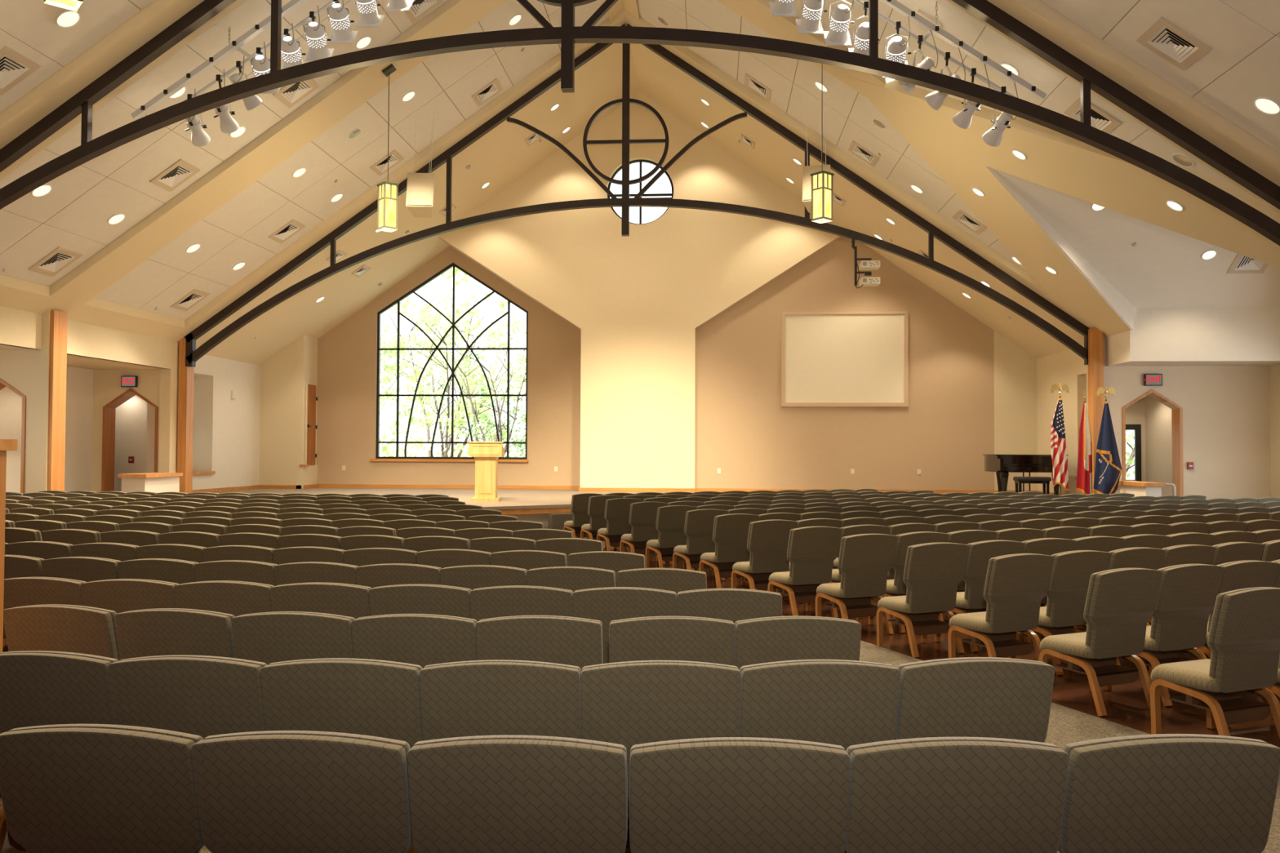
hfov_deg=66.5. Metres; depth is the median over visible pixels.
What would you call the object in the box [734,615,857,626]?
cushion
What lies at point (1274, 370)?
wall
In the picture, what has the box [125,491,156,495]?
upholstered chair
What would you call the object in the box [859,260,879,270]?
projector
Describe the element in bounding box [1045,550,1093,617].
chair back
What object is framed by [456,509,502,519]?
upholstered chair
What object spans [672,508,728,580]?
upholstered chair
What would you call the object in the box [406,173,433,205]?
grille
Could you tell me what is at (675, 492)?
upholstered chair
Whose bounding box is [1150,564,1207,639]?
chair back
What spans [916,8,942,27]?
ceiling box
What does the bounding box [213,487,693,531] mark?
stage
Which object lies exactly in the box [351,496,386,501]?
upholstered chair
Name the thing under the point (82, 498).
upholstered chair
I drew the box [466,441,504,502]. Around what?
lectern
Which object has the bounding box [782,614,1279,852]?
carpet
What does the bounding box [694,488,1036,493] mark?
baseboard
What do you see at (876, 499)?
upholstered chair
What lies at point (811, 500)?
upholstered chair
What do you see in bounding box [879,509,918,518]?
upholstered chair
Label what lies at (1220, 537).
upholstered chair
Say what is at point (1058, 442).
flag
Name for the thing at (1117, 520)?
upholstered chair
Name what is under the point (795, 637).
upholstered chair
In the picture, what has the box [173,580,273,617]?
upholstered chair
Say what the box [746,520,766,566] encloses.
cushion
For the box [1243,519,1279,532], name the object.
upholstered chair
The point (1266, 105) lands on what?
recessed light
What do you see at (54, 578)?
cushion
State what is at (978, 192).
recessed light
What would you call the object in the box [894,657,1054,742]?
upholstered chair
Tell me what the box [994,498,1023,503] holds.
upholstered chair
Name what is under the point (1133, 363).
ceiling
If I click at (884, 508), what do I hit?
upholstered chair
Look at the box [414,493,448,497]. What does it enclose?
upholstered chair
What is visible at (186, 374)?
wooden column
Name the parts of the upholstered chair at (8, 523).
backrest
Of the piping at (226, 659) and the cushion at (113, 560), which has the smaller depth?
the piping at (226, 659)
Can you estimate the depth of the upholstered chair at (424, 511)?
12.56 m
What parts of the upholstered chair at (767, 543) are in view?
frame, seat, backrest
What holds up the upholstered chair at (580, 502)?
on the floor
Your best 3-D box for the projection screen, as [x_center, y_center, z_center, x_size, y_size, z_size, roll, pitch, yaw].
[5.324,-1.756,25.416,3.260,2.480,0.070,0,-1,4]
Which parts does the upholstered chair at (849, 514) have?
backrest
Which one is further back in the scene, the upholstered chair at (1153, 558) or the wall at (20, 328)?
the wall at (20, 328)
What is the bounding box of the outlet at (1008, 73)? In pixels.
[1006,71,1011,76]
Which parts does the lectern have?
panel moulding, raised panel, neck moulding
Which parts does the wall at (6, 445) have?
wall panel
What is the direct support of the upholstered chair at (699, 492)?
on the floor
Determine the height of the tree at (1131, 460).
5.492 m
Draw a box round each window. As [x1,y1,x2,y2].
[376,262,528,459]
[607,159,673,224]
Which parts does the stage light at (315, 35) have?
gel frame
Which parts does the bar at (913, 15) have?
chain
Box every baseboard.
[191,484,259,493]
[259,484,301,488]
[303,484,318,488]
[318,484,580,489]
[578,487,694,492]
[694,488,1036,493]
[1036,490,1066,495]
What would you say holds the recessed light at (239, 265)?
in the ceiling at (81, 202)
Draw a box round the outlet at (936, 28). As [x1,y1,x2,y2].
[934,26,938,31]
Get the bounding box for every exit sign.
[120,375,137,386]
[1143,373,1162,386]
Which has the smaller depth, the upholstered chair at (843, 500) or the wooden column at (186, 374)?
the upholstered chair at (843, 500)
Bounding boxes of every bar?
[130,0,338,119]
[853,0,1047,101]
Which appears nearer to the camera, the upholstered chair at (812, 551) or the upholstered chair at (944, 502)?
the upholstered chair at (812, 551)
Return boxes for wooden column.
[46,310,67,491]
[177,337,194,493]
[1088,327,1103,493]
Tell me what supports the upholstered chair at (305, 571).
on the floor
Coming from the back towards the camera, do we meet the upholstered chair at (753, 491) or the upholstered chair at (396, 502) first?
the upholstered chair at (753, 491)
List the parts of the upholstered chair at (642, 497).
backrest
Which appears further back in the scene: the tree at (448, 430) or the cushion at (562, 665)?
the tree at (448, 430)
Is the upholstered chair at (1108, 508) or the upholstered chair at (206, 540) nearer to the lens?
the upholstered chair at (206, 540)
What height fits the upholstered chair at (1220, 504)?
0.946 m
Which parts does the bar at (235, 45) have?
chain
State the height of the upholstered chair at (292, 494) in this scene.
0.946 m
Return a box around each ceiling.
[0,0,1279,287]
[0,0,1279,319]
[0,0,1279,365]
[0,343,164,369]
[847,75,1279,335]
[1112,361,1279,366]
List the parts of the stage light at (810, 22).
gel frame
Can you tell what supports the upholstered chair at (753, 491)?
on the floor
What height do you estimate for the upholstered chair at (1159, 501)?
0.946 m
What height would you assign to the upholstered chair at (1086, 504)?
0.946 m
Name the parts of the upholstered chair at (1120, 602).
seat, frame, frame, backrest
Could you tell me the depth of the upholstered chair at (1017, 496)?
17.24 m
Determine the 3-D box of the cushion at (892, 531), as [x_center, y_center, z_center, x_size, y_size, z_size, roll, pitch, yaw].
[2.871,1.329,10.468,0.581,0.593,0.155,1,-1,-24]
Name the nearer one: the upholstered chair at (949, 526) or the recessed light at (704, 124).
the upholstered chair at (949, 526)
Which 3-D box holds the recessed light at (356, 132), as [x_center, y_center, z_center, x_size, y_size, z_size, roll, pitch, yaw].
[-5.557,-5.703,19.006,0.262,0.188,0.310,0,-1,9]
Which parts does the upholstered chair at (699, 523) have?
seat, frame, backrest, frame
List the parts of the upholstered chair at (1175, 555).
backrest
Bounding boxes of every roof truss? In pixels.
[0,0,1279,245]
[184,23,1089,367]
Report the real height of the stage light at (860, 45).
0.803 m
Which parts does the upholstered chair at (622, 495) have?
backrest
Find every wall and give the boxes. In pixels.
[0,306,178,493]
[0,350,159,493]
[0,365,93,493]
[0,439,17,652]
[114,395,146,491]
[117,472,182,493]
[146,355,261,489]
[259,334,317,484]
[296,465,317,488]
[315,246,581,485]
[437,92,843,488]
[439,237,581,330]
[694,236,1037,490]
[1036,346,1164,497]
[1086,335,1271,499]
[1105,306,1279,366]
[1125,395,1172,495]
[1269,364,1279,497]
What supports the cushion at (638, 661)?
on the upholstered chair at (628, 704)
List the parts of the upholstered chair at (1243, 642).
seat, frame, frame, backrest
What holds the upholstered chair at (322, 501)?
on the floor
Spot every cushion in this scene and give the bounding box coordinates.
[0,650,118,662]
[4,577,86,582]
[8,555,44,561]
[26,541,73,546]
[46,520,66,528]
[57,556,120,562]
[58,528,101,542]
[83,520,119,530]
[88,542,139,546]
[90,578,178,585]
[114,530,159,544]
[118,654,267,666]
[124,608,235,629]
[128,558,198,564]
[142,521,173,532]
[151,543,205,548]
[177,531,220,537]
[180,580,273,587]
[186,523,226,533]
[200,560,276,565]
[209,545,275,550]
[232,532,279,537]
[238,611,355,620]
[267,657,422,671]
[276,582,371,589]
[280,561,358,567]
[282,546,346,551]
[287,533,341,538]
[291,524,338,533]
[350,547,417,552]
[357,613,477,623]
[360,563,441,569]
[374,583,471,591]
[420,548,491,553]
[422,659,581,677]
[444,564,527,571]
[472,537,536,542]
[474,585,573,594]
[539,537,603,551]
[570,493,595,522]
[570,551,644,559]
[575,586,676,595]
[581,660,738,671]
[587,495,617,525]
[604,497,632,529]
[609,616,733,623]
[629,501,651,536]
[630,737,845,752]
[655,505,672,542]
[677,588,781,595]
[684,508,711,548]
[712,513,746,555]
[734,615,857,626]
[739,659,893,672]
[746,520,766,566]
[786,526,810,577]
[837,524,879,574]
[837,533,885,589]
[888,523,906,534]
[892,531,932,586]
[902,542,956,604]
[946,529,983,534]
[963,540,991,599]
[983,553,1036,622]
[1022,537,1061,542]
[1042,526,1062,537]
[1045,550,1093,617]
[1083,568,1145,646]
[1088,524,1106,536]
[1108,546,1146,568]
[1120,533,1151,537]
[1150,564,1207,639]
[1161,544,1199,550]
[1167,532,1196,536]
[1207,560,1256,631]
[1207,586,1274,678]
[1210,530,1239,534]
[1212,542,1236,546]
[1253,528,1278,533]
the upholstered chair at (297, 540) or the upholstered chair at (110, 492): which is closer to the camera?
the upholstered chair at (297, 540)
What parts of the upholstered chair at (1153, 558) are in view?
frame, backrest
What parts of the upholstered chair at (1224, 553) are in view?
backrest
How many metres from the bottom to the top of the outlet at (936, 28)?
0.060 m
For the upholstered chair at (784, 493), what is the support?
on the floor
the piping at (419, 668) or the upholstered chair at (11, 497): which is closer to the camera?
the piping at (419, 668)
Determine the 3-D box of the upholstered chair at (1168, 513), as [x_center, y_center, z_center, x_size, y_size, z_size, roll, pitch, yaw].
[6.924,1.591,13.362,0.581,0.946,0.584,1,-1,-22]
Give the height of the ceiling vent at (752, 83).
0.387 m
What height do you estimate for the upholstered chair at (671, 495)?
0.946 m
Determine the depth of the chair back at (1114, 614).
6.42 m
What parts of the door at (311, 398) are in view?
frame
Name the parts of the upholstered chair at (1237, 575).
frame, seat, backrest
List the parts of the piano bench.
leg, leg, seat, leg, leg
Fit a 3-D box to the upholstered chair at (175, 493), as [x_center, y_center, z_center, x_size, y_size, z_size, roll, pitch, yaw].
[-8.147,1.624,17.316,0.581,0.946,0.584,0,-1,8]
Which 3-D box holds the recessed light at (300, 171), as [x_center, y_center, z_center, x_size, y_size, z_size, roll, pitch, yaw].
[-6.649,-4.955,19.048,0.262,0.188,0.310,0,-1,9]
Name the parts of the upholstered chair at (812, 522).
backrest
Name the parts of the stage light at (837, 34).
gel frame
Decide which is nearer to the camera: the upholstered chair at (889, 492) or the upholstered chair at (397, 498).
the upholstered chair at (397, 498)
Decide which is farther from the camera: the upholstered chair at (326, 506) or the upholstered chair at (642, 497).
the upholstered chair at (642, 497)
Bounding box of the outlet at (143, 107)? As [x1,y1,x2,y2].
[140,105,145,110]
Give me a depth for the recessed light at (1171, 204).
14.03 m
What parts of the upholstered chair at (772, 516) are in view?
frame, backrest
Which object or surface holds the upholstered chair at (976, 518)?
on the floor
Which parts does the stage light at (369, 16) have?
gel frame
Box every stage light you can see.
[185,88,210,146]
[213,69,239,133]
[229,55,262,110]
[250,41,279,93]
[280,22,307,69]
[302,5,333,61]
[326,0,357,43]
[355,0,385,26]
[384,0,413,11]
[768,0,796,17]
[795,0,826,34]
[823,0,853,45]
[848,1,879,55]
[882,16,911,77]
[897,30,937,93]
[924,47,965,110]
[952,63,989,128]
[982,82,1017,146]
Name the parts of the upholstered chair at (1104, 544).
frame, backrest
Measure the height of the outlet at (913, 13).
0.060 m
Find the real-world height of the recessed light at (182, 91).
0.188 m
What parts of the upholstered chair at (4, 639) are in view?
frame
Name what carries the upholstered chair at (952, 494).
on the floor
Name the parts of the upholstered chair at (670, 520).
seat, frame, backrest, frame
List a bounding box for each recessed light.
[31,183,52,197]
[55,9,80,28]
[107,213,125,225]
[168,86,186,99]
[185,243,200,253]
[229,125,246,138]
[231,261,245,271]
[292,167,306,177]
[315,296,324,302]
[329,193,343,202]
[347,128,361,139]
[355,35,372,49]
[401,90,415,102]
[480,182,489,188]
[508,13,522,26]
[550,103,559,111]
[561,126,570,133]
[657,16,669,26]
[700,98,710,106]
[700,121,709,128]
[786,177,794,183]
[792,157,801,164]
[814,80,828,92]
[871,118,886,129]
[873,233,883,239]
[885,217,895,225]
[910,184,923,194]
[961,292,971,298]
[972,187,984,196]
[980,280,991,287]
[1000,62,1019,76]
[1011,149,1026,159]
[1011,256,1022,265]
[1044,266,1057,274]
[1091,203,1105,211]
[1165,200,1183,211]
[1171,152,1194,168]
[1200,249,1217,260]
[1253,96,1279,115]
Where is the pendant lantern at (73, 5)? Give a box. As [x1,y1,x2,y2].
[44,0,83,11]
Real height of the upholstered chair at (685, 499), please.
0.946 m
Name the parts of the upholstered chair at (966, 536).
backrest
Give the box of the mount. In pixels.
[849,231,871,288]
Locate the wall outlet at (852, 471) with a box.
[850,469,854,474]
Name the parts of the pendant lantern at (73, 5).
lamp shade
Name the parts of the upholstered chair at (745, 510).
backrest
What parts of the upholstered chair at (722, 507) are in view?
frame, backrest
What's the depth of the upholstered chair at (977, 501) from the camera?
15.63 m
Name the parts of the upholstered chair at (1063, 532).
backrest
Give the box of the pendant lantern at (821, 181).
[810,76,834,223]
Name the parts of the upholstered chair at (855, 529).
seat, backrest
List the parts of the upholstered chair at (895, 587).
frame, seat, backrest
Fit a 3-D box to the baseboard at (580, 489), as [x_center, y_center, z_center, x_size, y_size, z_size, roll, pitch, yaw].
[-0.090,1.660,25.526,3.040,0.100,0.030,0,-1,4]
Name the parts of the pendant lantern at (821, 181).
lantern frame, lamp shade, plate, stem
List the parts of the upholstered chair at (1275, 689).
frame, seat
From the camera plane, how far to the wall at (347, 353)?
27.32 m
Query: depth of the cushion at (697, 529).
12.70 m
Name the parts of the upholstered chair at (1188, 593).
frame, seat, frame, backrest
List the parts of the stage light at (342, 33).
gel frame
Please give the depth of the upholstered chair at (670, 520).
13.56 m
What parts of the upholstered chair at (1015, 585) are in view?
seat, frame, backrest, frame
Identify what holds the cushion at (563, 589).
on the upholstered chair at (486, 602)
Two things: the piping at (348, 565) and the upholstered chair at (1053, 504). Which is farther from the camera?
the upholstered chair at (1053, 504)
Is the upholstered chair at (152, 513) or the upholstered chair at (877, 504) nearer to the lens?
the upholstered chair at (152, 513)
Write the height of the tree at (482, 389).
5.794 m
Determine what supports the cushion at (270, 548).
on the upholstered chair at (246, 553)
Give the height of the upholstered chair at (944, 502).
0.946 m
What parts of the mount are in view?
arm, arm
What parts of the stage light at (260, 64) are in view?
gel frame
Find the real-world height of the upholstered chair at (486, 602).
0.946 m
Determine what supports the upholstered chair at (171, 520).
on the floor
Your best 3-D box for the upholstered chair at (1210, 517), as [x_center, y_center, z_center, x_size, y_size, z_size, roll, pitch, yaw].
[7.217,1.572,12.535,0.581,0.946,0.584,1,-1,-23]
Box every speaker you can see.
[231,390,235,398]
[405,111,434,217]
[803,165,829,199]
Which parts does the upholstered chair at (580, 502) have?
frame, seat, backrest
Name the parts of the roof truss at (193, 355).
plate, post, post, king post, post, post, plate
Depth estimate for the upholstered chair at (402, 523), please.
10.62 m
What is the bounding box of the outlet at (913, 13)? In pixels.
[911,11,915,16]
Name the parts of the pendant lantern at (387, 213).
lamp shade, lantern frame, plate, stem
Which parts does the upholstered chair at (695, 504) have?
backrest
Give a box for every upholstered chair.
[0,650,118,852]
[0,724,211,852]
[2,542,8,647]
[2,555,44,652]
[3,577,86,651]
[3,604,120,660]
[4,513,39,522]
[4,520,15,527]
[4,527,42,543]
[4,541,73,559]
[5,492,23,496]
[5,495,33,500]
[5,498,19,502]
[5,502,32,513]
[10,507,53,515]
[14,520,66,539]
[18,499,54,506]
[22,492,54,497]
[32,503,72,514]
[33,496,67,501]
[38,490,68,493]
[38,514,85,523]
[40,528,101,545]
[41,556,120,582]
[53,493,86,497]
[53,499,91,506]
[54,508,97,516]
[66,490,96,494]
[66,520,119,533]
[67,496,102,502]
[70,542,139,561]
[72,504,113,511]
[80,578,178,613]
[85,493,118,497]
[85,515,134,524]
[90,500,128,506]
[96,491,127,494]
[97,509,141,517]
[100,530,159,546]
[101,497,135,502]
[108,654,267,738]
[112,505,154,511]
[115,608,235,659]
[117,558,198,584]
[118,493,151,498]
[119,521,173,533]
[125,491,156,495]
[127,501,164,506]
[133,515,182,525]
[135,497,171,502]
[136,543,205,563]
[140,510,186,518]
[151,493,182,498]
[153,505,195,512]
[156,492,187,495]
[159,531,220,547]
[164,501,203,507]
[169,497,204,503]
[172,523,226,534]
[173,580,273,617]
[182,494,217,499]
[182,516,231,526]
[185,511,231,518]
[186,492,218,496]
[191,730,412,852]
[194,560,276,586]
[195,506,237,513]
[202,502,241,508]
[203,545,275,563]
[204,497,242,503]
[216,494,248,499]
[218,492,250,496]
[218,532,279,549]
[226,524,282,536]
[231,511,277,519]
[231,517,281,526]
[231,611,355,664]
[236,506,279,514]
[240,498,277,503]
[240,502,279,508]
[248,494,284,500]
[250,493,283,496]
[260,657,422,852]
[270,582,371,618]
[272,546,346,564]
[274,561,358,586]
[276,498,315,504]
[277,511,324,519]
[278,533,341,549]
[279,506,323,514]
[280,502,319,508]
[280,517,332,527]
[281,524,338,536]
[282,493,315,496]
[282,495,316,500]
[313,499,351,504]
[315,493,348,497]
[316,495,351,501]
[319,502,359,509]
[322,507,366,514]
[323,512,369,520]
[331,518,383,528]
[337,525,396,537]
[340,534,404,550]
[343,547,417,566]
[347,493,381,497]
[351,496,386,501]
[351,499,388,505]
[351,613,477,667]
[355,563,441,588]
[359,503,399,510]
[366,507,411,515]
[368,513,417,521]
[368,583,471,618]
[381,493,414,497]
[383,519,436,537]
[386,496,422,501]
[388,500,426,505]
[396,527,455,538]
[399,503,440,510]
[404,536,470,551]
[407,734,627,852]
[411,508,456,515]
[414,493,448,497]
[416,514,465,522]
[416,548,491,568]
[419,659,581,741]
[422,496,458,502]
[426,500,465,506]
[435,520,489,530]
[440,504,482,511]
[440,564,527,590]
[454,528,513,541]
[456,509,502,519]
[468,515,518,523]
[469,537,536,553]
[470,585,573,622]
[475,615,603,670]
[489,520,543,531]
[490,550,567,570]
[512,528,573,541]
[526,566,615,591]
[535,537,603,566]
[563,493,604,539]
[568,551,644,586]
[572,586,676,663]
[580,495,622,551]
[580,660,741,852]
[596,497,640,552]
[604,493,634,545]
[608,616,735,666]
[613,494,655,550]
[617,568,706,595]
[620,501,667,564]
[629,737,849,852]
[634,492,663,496]
[643,497,677,502]
[645,505,697,570]
[655,493,687,498]
[656,501,703,564]
[663,491,693,495]
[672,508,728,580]
[676,588,782,623]
[677,497,710,502]
[683,504,733,571]
[687,493,717,497]
[693,491,721,494]
[699,513,759,589]
[703,500,738,506]
[710,496,742,501]
[712,507,767,580]
[717,493,747,497]
[721,490,748,494]
[731,520,797,604]
[733,503,770,509]
[734,615,861,670]
[737,499,772,505]
[738,659,899,852]
[741,512,800,590]
[742,495,773,501]
[747,493,777,497]
[748,490,775,493]
[766,506,805,514]
[767,526,841,617]
[769,502,804,508]
[771,498,804,504]
[773,495,803,500]
[775,489,801,493]
[776,518,842,594]
[777,492,804,496]
[800,511,841,519]
[801,488,827,493]
[803,494,832,500]
[804,492,831,495]
[804,498,835,504]
[804,502,839,508]
[804,506,841,513]
[815,533,897,634]
[821,524,889,609]
[827,488,852,493]
[831,491,857,495]
[832,493,861,499]
[832,516,884,568]
[835,497,866,503]
[836,511,879,557]
[838,501,871,507]
[841,505,877,512]
[844,737,1068,852]
[852,488,877,492]
[857,491,884,495]
[861,493,888,498]
[865,497,895,502]
[867,531,949,633]
[871,501,903,506]
[876,542,968,657]
[877,504,911,511]
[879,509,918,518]
[883,490,908,494]
[883,515,925,526]
[887,523,935,579]
[888,493,915,498]
[894,497,924,502]
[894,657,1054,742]
[903,500,934,506]
[908,490,933,494]
[911,504,946,511]
[915,493,942,497]
[917,508,954,517]
[924,496,952,501]
[924,515,964,524]
[933,499,964,505]
[933,540,1025,652]
[934,521,979,533]
[942,492,968,497]
[945,503,978,510]
[946,529,997,622]
[947,553,1053,661]
[951,495,980,501]
[953,507,988,515]
[962,513,1002,523]
[964,498,994,504]
[968,492,995,497]
[977,502,1009,509]
[977,520,1021,531]
[980,495,1008,500]
[987,506,1022,515]
[994,491,1018,496]
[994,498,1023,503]
[995,528,1043,542]
[1002,512,1039,521]
[1008,494,1035,499]
[1008,502,1040,508]
[1008,550,1111,675]
[1017,491,1043,495]
[1020,518,1061,529]
[1022,506,1056,514]
[1022,537,1076,643]
[1023,497,1052,503]
[1034,494,1061,498]
[1038,568,1162,715]
[1039,511,1075,519]
[1040,501,1071,507]
[1042,526,1088,606]
[1051,497,1079,502]
[1055,505,1088,512]
[1057,733,1279,852]
[1059,517,1099,528]
[1061,493,1086,498]
[1070,501,1100,506]
[1073,511,1111,519]
[1073,536,1124,633]
[1076,546,1165,665]
[1078,497,1106,502]
[1086,493,1111,497]
[1088,505,1120,512]
[1088,524,1133,537]
[1097,515,1137,525]
[1100,500,1128,506]
[1103,564,1223,706]
[1106,496,1132,501]
[1109,510,1146,517]
[1110,493,1134,497]
[1120,504,1151,511]
[1120,533,1170,548]
[1127,499,1155,505]
[1128,523,1172,535]
[1131,496,1157,500]
[1135,515,1172,524]
[1144,509,1178,516]
[1147,544,1215,625]
[1150,503,1181,510]
[1150,586,1279,737]
[1153,499,1182,504]
[1156,495,1182,500]
[1167,532,1213,546]
[1168,514,1204,524]
[1168,521,1209,534]
[1177,508,1209,515]
[1177,560,1278,659]
[1179,502,1209,509]
[1181,494,1205,499]
[1181,498,1208,503]
[1203,513,1237,523]
[1206,497,1233,503]
[1207,502,1237,508]
[1207,520,1245,533]
[1208,507,1239,514]
[1208,542,1263,620]
[1210,530,1256,545]
[1226,656,1279,726]
[1231,497,1257,503]
[1235,502,1263,508]
[1236,511,1270,522]
[1239,506,1269,513]
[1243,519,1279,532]
[1253,528,1279,543]
[1257,497,1279,502]
[1260,539,1279,561]
[1262,501,1279,507]
[1268,506,1279,513]
[1269,511,1279,520]
[1271,559,1279,587]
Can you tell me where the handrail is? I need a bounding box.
[1164,483,1176,495]
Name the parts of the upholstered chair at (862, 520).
seat, backrest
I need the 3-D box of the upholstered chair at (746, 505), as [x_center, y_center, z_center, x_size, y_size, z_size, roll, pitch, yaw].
[1.508,1.590,14.254,0.581,0.946,0.584,1,-1,-24]
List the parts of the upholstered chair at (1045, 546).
frame, backrest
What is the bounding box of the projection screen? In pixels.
[781,311,908,406]
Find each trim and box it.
[0,378,26,493]
[101,387,158,491]
[192,471,215,475]
[299,464,308,466]
[369,458,528,462]
[1122,389,1183,496]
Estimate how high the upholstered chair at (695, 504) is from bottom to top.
0.946 m
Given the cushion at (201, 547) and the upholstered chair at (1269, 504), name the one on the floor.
the upholstered chair at (1269, 504)
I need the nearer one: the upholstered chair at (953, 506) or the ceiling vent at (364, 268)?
the upholstered chair at (953, 506)
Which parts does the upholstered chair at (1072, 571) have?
frame, seat, frame, backrest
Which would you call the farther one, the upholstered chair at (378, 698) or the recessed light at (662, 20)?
the recessed light at (662, 20)
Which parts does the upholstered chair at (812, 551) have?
frame, seat, backrest, frame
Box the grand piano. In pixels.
[982,453,1067,495]
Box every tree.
[379,266,525,457]
[379,297,526,457]
[379,338,415,455]
[439,341,525,454]
[501,366,525,457]
[1125,430,1134,478]
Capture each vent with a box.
[0,45,40,96]
[28,246,83,275]
[149,159,200,191]
[169,288,209,311]
[255,54,263,59]
[267,219,305,244]
[272,79,319,108]
[283,36,291,40]
[308,22,317,26]
[325,249,347,262]
[332,3,340,7]
[351,264,370,277]
[369,149,404,176]
[404,0,443,22]
[438,202,457,216]
[471,78,502,106]
[524,133,541,146]
[740,133,755,149]
[744,73,771,101]
[832,192,845,206]
[838,4,846,8]
[848,140,879,167]
[862,22,868,26]
[893,36,902,41]
[917,249,934,259]
[951,209,986,235]
[1063,97,1121,133]
[1136,16,1211,71]
[1226,253,1268,273]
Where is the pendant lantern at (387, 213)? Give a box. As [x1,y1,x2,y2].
[377,63,399,232]
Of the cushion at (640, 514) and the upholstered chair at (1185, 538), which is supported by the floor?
the upholstered chair at (1185, 538)
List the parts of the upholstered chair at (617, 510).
frame, seat, backrest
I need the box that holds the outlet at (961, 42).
[959,40,963,45]
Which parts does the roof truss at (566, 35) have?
post, post, king post, post, post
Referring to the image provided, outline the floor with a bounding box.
[0,536,1279,852]
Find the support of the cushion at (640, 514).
on the upholstered chair at (642, 515)
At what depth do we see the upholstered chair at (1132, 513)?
12.87 m
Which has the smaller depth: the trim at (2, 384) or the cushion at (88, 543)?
the cushion at (88, 543)
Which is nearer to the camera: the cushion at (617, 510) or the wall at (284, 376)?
the cushion at (617, 510)
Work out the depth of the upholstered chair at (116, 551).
7.86 m
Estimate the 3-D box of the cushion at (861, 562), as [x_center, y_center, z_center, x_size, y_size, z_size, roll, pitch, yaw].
[2.099,1.293,9.109,0.581,0.593,0.155,1,-1,-24]
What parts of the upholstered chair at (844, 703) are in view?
backrest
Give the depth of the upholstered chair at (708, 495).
17.17 m
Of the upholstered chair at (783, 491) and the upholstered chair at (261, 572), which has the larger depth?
the upholstered chair at (783, 491)
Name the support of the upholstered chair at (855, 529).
on the floor
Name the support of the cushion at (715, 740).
on the upholstered chair at (715, 794)
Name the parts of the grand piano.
leg, leg, lid, leg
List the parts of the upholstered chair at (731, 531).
seat, frame, backrest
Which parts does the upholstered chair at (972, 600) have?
frame, seat, backrest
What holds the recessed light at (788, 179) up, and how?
in the ceiling at (501, 156)
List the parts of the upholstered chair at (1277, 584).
backrest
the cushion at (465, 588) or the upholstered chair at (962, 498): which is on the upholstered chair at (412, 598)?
the cushion at (465, 588)
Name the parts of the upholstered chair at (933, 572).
frame, seat, backrest, frame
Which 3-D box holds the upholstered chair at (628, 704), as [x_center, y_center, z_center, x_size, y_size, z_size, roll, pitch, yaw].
[0.068,1.334,3.782,0.581,0.946,0.584,0,-1,-1]
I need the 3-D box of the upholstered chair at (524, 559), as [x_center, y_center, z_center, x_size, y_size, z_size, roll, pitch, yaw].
[-0.827,1.423,7.672,0.581,0.946,0.584,0,-1,6]
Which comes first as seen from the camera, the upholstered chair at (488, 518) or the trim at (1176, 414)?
the upholstered chair at (488, 518)
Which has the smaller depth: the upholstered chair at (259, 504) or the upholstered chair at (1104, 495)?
the upholstered chair at (259, 504)
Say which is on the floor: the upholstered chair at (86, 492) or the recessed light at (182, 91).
the upholstered chair at (86, 492)
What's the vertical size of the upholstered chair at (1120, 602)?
0.946 m
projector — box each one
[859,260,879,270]
[859,276,879,286]
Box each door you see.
[304,382,317,465]
[1125,424,1141,481]
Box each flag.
[1050,383,1069,495]
[1075,389,1093,494]
[1093,386,1121,494]
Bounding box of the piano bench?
[1013,476,1051,494]
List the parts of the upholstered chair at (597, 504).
frame, seat, backrest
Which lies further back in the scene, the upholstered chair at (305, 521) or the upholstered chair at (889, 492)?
the upholstered chair at (889, 492)
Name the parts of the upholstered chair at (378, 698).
backrest, frame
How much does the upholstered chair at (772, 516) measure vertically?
0.946 m
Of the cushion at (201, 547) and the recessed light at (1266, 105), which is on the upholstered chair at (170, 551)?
the cushion at (201, 547)
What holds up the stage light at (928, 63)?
hanging from the bar at (913, 15)
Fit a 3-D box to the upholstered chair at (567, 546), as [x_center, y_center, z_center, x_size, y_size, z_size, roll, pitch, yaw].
[-0.590,1.449,8.709,0.581,0.946,0.584,0,-1,6]
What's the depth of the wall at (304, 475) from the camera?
26.76 m
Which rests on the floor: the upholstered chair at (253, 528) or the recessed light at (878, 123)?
the upholstered chair at (253, 528)
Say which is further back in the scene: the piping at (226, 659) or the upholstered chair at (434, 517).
the upholstered chair at (434, 517)
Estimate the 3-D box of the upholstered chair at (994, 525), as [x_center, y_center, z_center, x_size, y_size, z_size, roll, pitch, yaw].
[3.909,1.525,11.109,0.581,0.946,0.584,1,-1,-24]
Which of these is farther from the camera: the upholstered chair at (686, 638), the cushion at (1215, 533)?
the cushion at (1215, 533)
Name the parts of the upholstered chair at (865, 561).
frame, seat, backrest, frame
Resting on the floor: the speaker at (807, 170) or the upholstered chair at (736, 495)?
the upholstered chair at (736, 495)
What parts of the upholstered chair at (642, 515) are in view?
seat, frame, backrest, frame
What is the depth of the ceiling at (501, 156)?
21.22 m
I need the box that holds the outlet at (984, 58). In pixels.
[982,56,986,61]
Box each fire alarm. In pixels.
[128,456,133,462]
[1186,462,1193,469]
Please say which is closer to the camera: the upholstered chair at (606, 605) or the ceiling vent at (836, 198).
the upholstered chair at (606, 605)
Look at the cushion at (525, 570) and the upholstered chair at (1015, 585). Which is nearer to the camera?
the cushion at (525, 570)
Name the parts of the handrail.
rail, post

